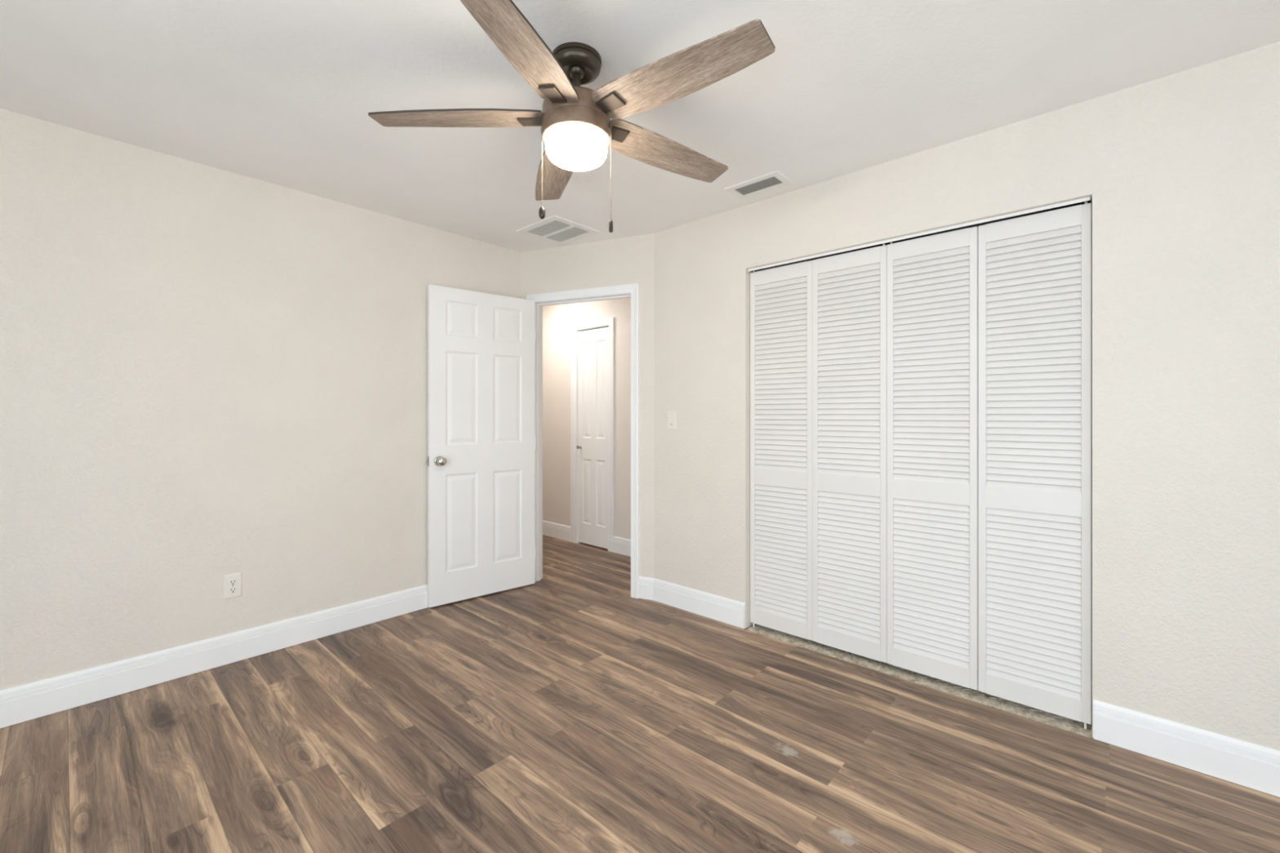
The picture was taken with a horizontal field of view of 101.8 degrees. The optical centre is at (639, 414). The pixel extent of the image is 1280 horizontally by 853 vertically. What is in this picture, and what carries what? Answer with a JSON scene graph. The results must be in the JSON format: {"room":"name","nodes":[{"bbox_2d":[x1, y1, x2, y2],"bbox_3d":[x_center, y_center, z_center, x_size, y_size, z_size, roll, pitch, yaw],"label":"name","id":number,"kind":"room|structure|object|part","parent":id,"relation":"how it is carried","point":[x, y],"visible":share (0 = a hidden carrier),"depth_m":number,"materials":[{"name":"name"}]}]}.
{"room":"empty bedroom","nodes":[
{"label":"empty bedroom","id":0,"kind":"room"},
{"bbox_2d":[0,108,521,690],"bbox_3d":[-2.219,0.013,2.468,0.110,2.440,3.915,0,0,42],"label":"wall","id":1,"kind":"structure","parent":0,"point":[208,374],"depth_m":2.48,"materials":[{"name":"paint"}]},
{"bbox_2d":[0,584,428,728],"bbox_3d":[-2.143,1.159,2.459,0.014,0.144,3.784,0,0,42],"label":"baseboard","id":2,"kind":"structure","parent":1,"relation":"attached to","point":[29,701],"depth_m":2.46,"materials":[{"name":"paint"}]},
{"bbox_2d":[223,572,241,599],"bbox_3d":[-2.028,0.853,2.591,0.009,0.118,0.073,0,0,42],"label":"power outlet","id":3,"kind":"object","parent":1,"relation":"attached to","point":[233,582],"visible":1,"depth_m":2.59,"materials":[{"name":"white plastic"}]},
{"bbox_2d":[228,586,237,593],"bbox_3d":[-2.026,0.872,2.590,0.003,0.027,0.034,0,0,42],"label":"receptacle","id":4,"kind":"object","parent":3,"relation":"attached to","point":[231,589],"depth_m":2.59,"materials":[{"name":"white plastic"}]},
{"bbox_2d":[228,578,237,585],"bbox_3d":[-2.026,0.833,2.590,0.003,0.027,0.034,0,0,42],"label":"receptacle","id":5,"kind":"object","parent":3,"relation":"attached to","point":[231,581],"depth_m":2.59,"materials":[{"name":"white plastic"}]},
{"bbox_2d":[542,297,631,539],"bbox_3d":[-0.711,0.013,5.185,4.500,2.440,0.130,0,0,42],"label":"wall","id":6,"kind":"structure","parent":0,"point":[557,319],"depth_m":5.09,"materials":[{"name":"paint"}]},
{"bbox_2d":[542,520,570,542],"bbox_3d":[-1.513,1.159,5.811,2.271,0.144,0.014,0,0,42],"label":"baseboard","id":7,"kind":"structure","parent":6,"relation":"attached to","point":[550,529],"depth_m":5.19,"materials":[{"name":"paint"}]},
{"bbox_2d":[570,316,614,543],"bbox_3d":[-0.419,0.179,4.890,0.587,2.107,0.117,0,0,42],"label":"door frame","id":8,"kind":"structure","parent":6,"relation":"attached to","point":[609,322],"depth_m":4.99,"materials":[{"name":"paint"}]},
{"bbox_2d":[577,327,608,548],"bbox_3d":[-0.437,0.211,4.851,0.433,2.015,0.075,0,0,42],"label":"door","id":9,"kind":"structure","parent":6,"relation":"in","point":[593,446],"depth_m":4.85,"materials":[{"name":"paint"}]},
{"bbox_2d":[608,535,631,556],"bbox_3d":[0.276,1.159,4.198,1.512,0.144,0.014,0,0,42],"label":"baseboard","id":10,"kind":"structure","parent":6,"relation":"attached to","point":[620,545],"depth_m":4.60,"materials":[{"name":"paint"}]},
{"bbox_2d":[521,233,654,577],"bbox_3d":[-0.391,0.013,3.723,1.098,2.440,0.106,0,0,23],"label":"wall","id":11,"kind":"structure","parent":0,"point":[629,260],"depth_m":3.50,"materials":[{"name":"paint"}]},
{"bbox_2d":[526,283,639,598],"bbox_3d":[-0.401,0.175,3.718,0.895,2.115,0.126,0,0,23],"label":"door frame","id":12,"kind":"structure","parent":11,"relation":"attached to","point":[628,291],"depth_m":3.63,"materials":[{"name":"paint"}]},
{"bbox_2d":[426,284,535,607],"bbox_3d":[-1.036,0.198,3.515,0.762,2.046,0.104,0,0,-40],"label":"door","id":13,"kind":"structure","parent":12,"relation":"attached to","point":[482,437],"depth_m":3.50,"materials":[{"name":"paint"}]},
{"bbox_3d":[-1.263,0.295,3.304,0.066,0.066,0.070,0,0,-40],"label":"knob","id":14,"kind":"part","parent":13,"relation":"part of","materials":[{"name":"silver metal"}]},
{"bbox_2d":[638,576,745,628],"bbox_3d":[0.305,1.159,3.260,0.795,0.144,0.046,0,0,39],"label":"baseboard","id":15,"kind":"structure","parent":11,"relation":"attached to","point":[730,611],"depth_m":3.23,"materials":[{"name":"paint"}]},
{"bbox_2d":[0,534,1279,852],"bbox_3d":[-1.155,1.272,2.192,7.950,0.081,5.110,0,0,42],"label":"floor","id":16,"kind":"structure","parent":0,"point":[566,711],"depth_m":1.88,"materials":[{"name":"brown wood"}]},
{"bbox_2d":[0,0,1279,252],"bbox_3d":[-1.138,-1.248,2.210,7.950,0.080,5.160,0,0,42],"label":"ceiling","id":17,"kind":"structure","parent":0,"point":[283,93],"depth_m":1.88,"materials":[{"name":"paint"}]},
{"bbox_2d":[515,215,599,245],"bbox_3d":[-0.538,-1.204,3.422,0.398,0.007,0.378,0,0,42],"label":"ceiling vent","id":18,"kind":"object","parent":17,"relation":"in","point":[555,229],"visible":1,"depth_m":3.41,"materials":[{"name":"white metal"}]},
{"bbox_2d":[527,220,571,236],"bbox_3d":[-0.590,-1.204,3.363,0.304,0.006,0.126,0,0,42],"label":"grille","id":19,"kind":"object","parent":18,"relation":"attached to","point":[549,228],"depth_m":3.36,"materials":[{"name":"white metal"}]},
{"bbox_2d":[546,226,589,242],"bbox_3d":[-0.487,-1.204,3.478,0.304,0.006,0.130,0,0,42],"label":"grille","id":20,"kind":"object","parent":18,"relation":"attached to","point":[569,233],"depth_m":3.47,"materials":[{"name":"white metal"}]},
{"bbox_2d":[368,0,775,232],"bbox_3d":[-0.179,-0.909,1.762,1.298,0.597,1.318,0,0,42],"label":"ceiling fan","id":21,"kind":"object","parent":17,"relation":"hanging from","point":[578,130],"visible":1,"depth_m":1.67,"materials":[{"name":"brown wood"}]},
{"bbox_3d":[-0.610,-1.004,1.769,0.577,0.006,0.166,0,11,3],"label":"blade","id":22,"kind":"part","parent":21,"relation":"part of","materials":[{"name":"brown wood"}]},
{"bbox_3d":[-0.337,-1.004,1.394,0.166,0.006,0.577,11,4,21],"label":"blade","id":23,"kind":"part","parent":21,"relation":"part of","materials":[{"name":"brown wood"}]},
{"bbox_3d":[-0.356,-1.001,1.777,0.111,0.009,0.059,0,11,3],"label":"blade arm","id":24,"kind":"part","parent":21,"relation":"part of","materials":[{"name":"brown metal"}]},
{"bbox_3d":[-0.334,-0.843,1.774,0.008,0.271,0.008,0,0,42],"label":"pull chain","id":25,"kind":"part","parent":21,"relation":"part of","materials":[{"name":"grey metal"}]},
{"bbox_3d":[-0.266,-1.001,1.638,0.059,0.009,0.111,11,4,21],"label":"blade arm","id":26,"kind":"part","parent":21,"relation":"part of","materials":[{"name":"brown metal"}]},
{"bbox_3d":[-0.338,-1.004,2.144,0.166,0.007,0.577,-11,3,-14],"label":"blade","id":27,"kind":"part","parent":21,"relation":"part of","materials":[{"name":"brown wood"}]},
{"bbox_3d":[-0.216,-0.897,1.770,0.210,0.080,0.210,0,0,42],"label":"lamp shade","id":28,"kind":"part","parent":21,"relation":"part of","materials":[{"name":"white glass"}]},
{"bbox_3d":[-0.106,-1.001,1.681,0.111,0.009,0.059,0,-11,39],"label":"blade arm","id":29,"kind":"part","parent":21,"relation":"part of","materials":[{"name":"brown metal"}]},
{"bbox_3d":[-0.097,-0.814,1.740,0.008,0.329,0.008,0,0,42],"label":"pull chain","id":30,"kind":"part","parent":21,"relation":"part of","materials":[{"name":"grey metal"}]},
{"bbox_3d":[-0.098,-1.001,1.846,0.111,0.009,0.059,0,-11,-33],"label":"blade arm","id":31,"kind":"part","parent":21,"relation":"part of","materials":[{"name":"brown metal"}]},
{"bbox_3d":[0.103,-1.004,2.002,0.577,0.006,0.166,0,-11,-33],"label":"blade","id":32,"kind":"part","parent":21,"relation":"part of","materials":[{"name":"brown wood"}]},
{"bbox_3d":[0.104,-1.004,1.539,0.577,0.006,0.166,0,-11,39],"label":"blade","id":33,"kind":"part","parent":21,"relation":"part of","materials":[{"name":"brown wood"}]},
{"bbox_2d":[724,170,793,199],"bbox_3d":[0.622,-1.203,2.742,0.308,0.008,0.178,0,0,42],"label":"ceiling vent","id":34,"kind":"object","parent":17,"relation":"in","point":[773,180],"visible":1,"depth_m":2.73,"materials":[{"name":"white metal"}]},
{"bbox_2d":[654,41,1279,751],"bbox_3d":[1.528,0.013,2.245,3.857,2.440,0.110,0,0,42],"label":"wall","id":35,"kind":"structure","parent":0,"point":[1180,172],"depth_m":1.90,"materials":[{"name":"paint"}]},
{"bbox_2d":[667,411,676,429],"bbox_3d":[0.205,0.035,3.358,0.072,0.118,0.008,0,0,42],"label":"light switch","id":36,"kind":"object","parent":35,"relation":"attached to","point":[672,415],"visible":1,"depth_m":3.35,"materials":[{"name":"white plastic"}]},
{"bbox_2d":[747,196,1090,271],"bbox_3d":[1.201,-0.837,2.533,1.500,0.013,0.052,0,0,42],"label":"door track","id":37,"kind":"object","parent":35,"relation":"attached to","point":[1078,202],"visible":0.88,"depth_m":2.38,"materials":[{"name":"white metal"}]},
{"bbox_2d":[750,243,886,662],"bbox_3d":[0.930,0.198,2.792,0.750,2.070,0.036,0,0,42],"label":"louvered bifold door","id":38,"kind":"structure","parent":37,"relation":"hanging from","point":[818,327],"depth_m":2.75,"materials":[{"name":"paint"}]},
{"bbox_3d":[0.789,0.191,2.915,0.375,2.034,0.029,0,0,42],"label":"door panel","id":39,"kind":"part","parent":38,"relation":"part of","materials":[{"name":"paint"}]},
{"bbox_3d":[1.067,0.191,2.663,0.375,2.034,0.029,0,0,42],"label":"door panel","id":40,"kind":"part","parent":38,"relation":"part of","materials":[{"name":"paint"}]},
{"bbox_2d":[886,201,1091,728],"bbox_3d":[1.488,0.198,2.288,0.752,2.070,0.036,0,0,42],"label":"louvered bifold door","id":41,"kind":"structure","parent":37,"relation":"hanging from","point":[988,326],"depth_m":2.24,"materials":[{"name":"paint"}]},
{"bbox_3d":[1.346,0.191,2.412,0.375,2.034,0.029,0,0,42],"label":"door panel","id":42,"kind":"part","parent":41,"relation":"part of","materials":[{"name":"paint"}]},
{"bbox_3d":[1.626,0.191,2.160,0.375,2.034,0.029,0,0,42],"label":"door panel","id":43,"kind":"part","parent":41,"relation":"part of","materials":[{"name":"paint"}]},
{"bbox_2d":[1093,699,1279,797],"bbox_3d":[2.281,1.159,1.482,1.495,0.144,0.014,0,0,42],"label":"baseboard","id":44,"kind":"structure","parent":35,"relation":"attached to","point":[1242,762],"depth_m":1.81,"materials":[{"name":"paint"}]},
{"bbox_2d":[1091,203,1092,675],"bbox_3d":[1.470,0.013,2.751,2.000,2.440,0.564,0,0,42],"label":"wall","id":45,"kind":"structure","parent":0,"point":[1091,203],"depth_m":2.45,"materials":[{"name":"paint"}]}
]}

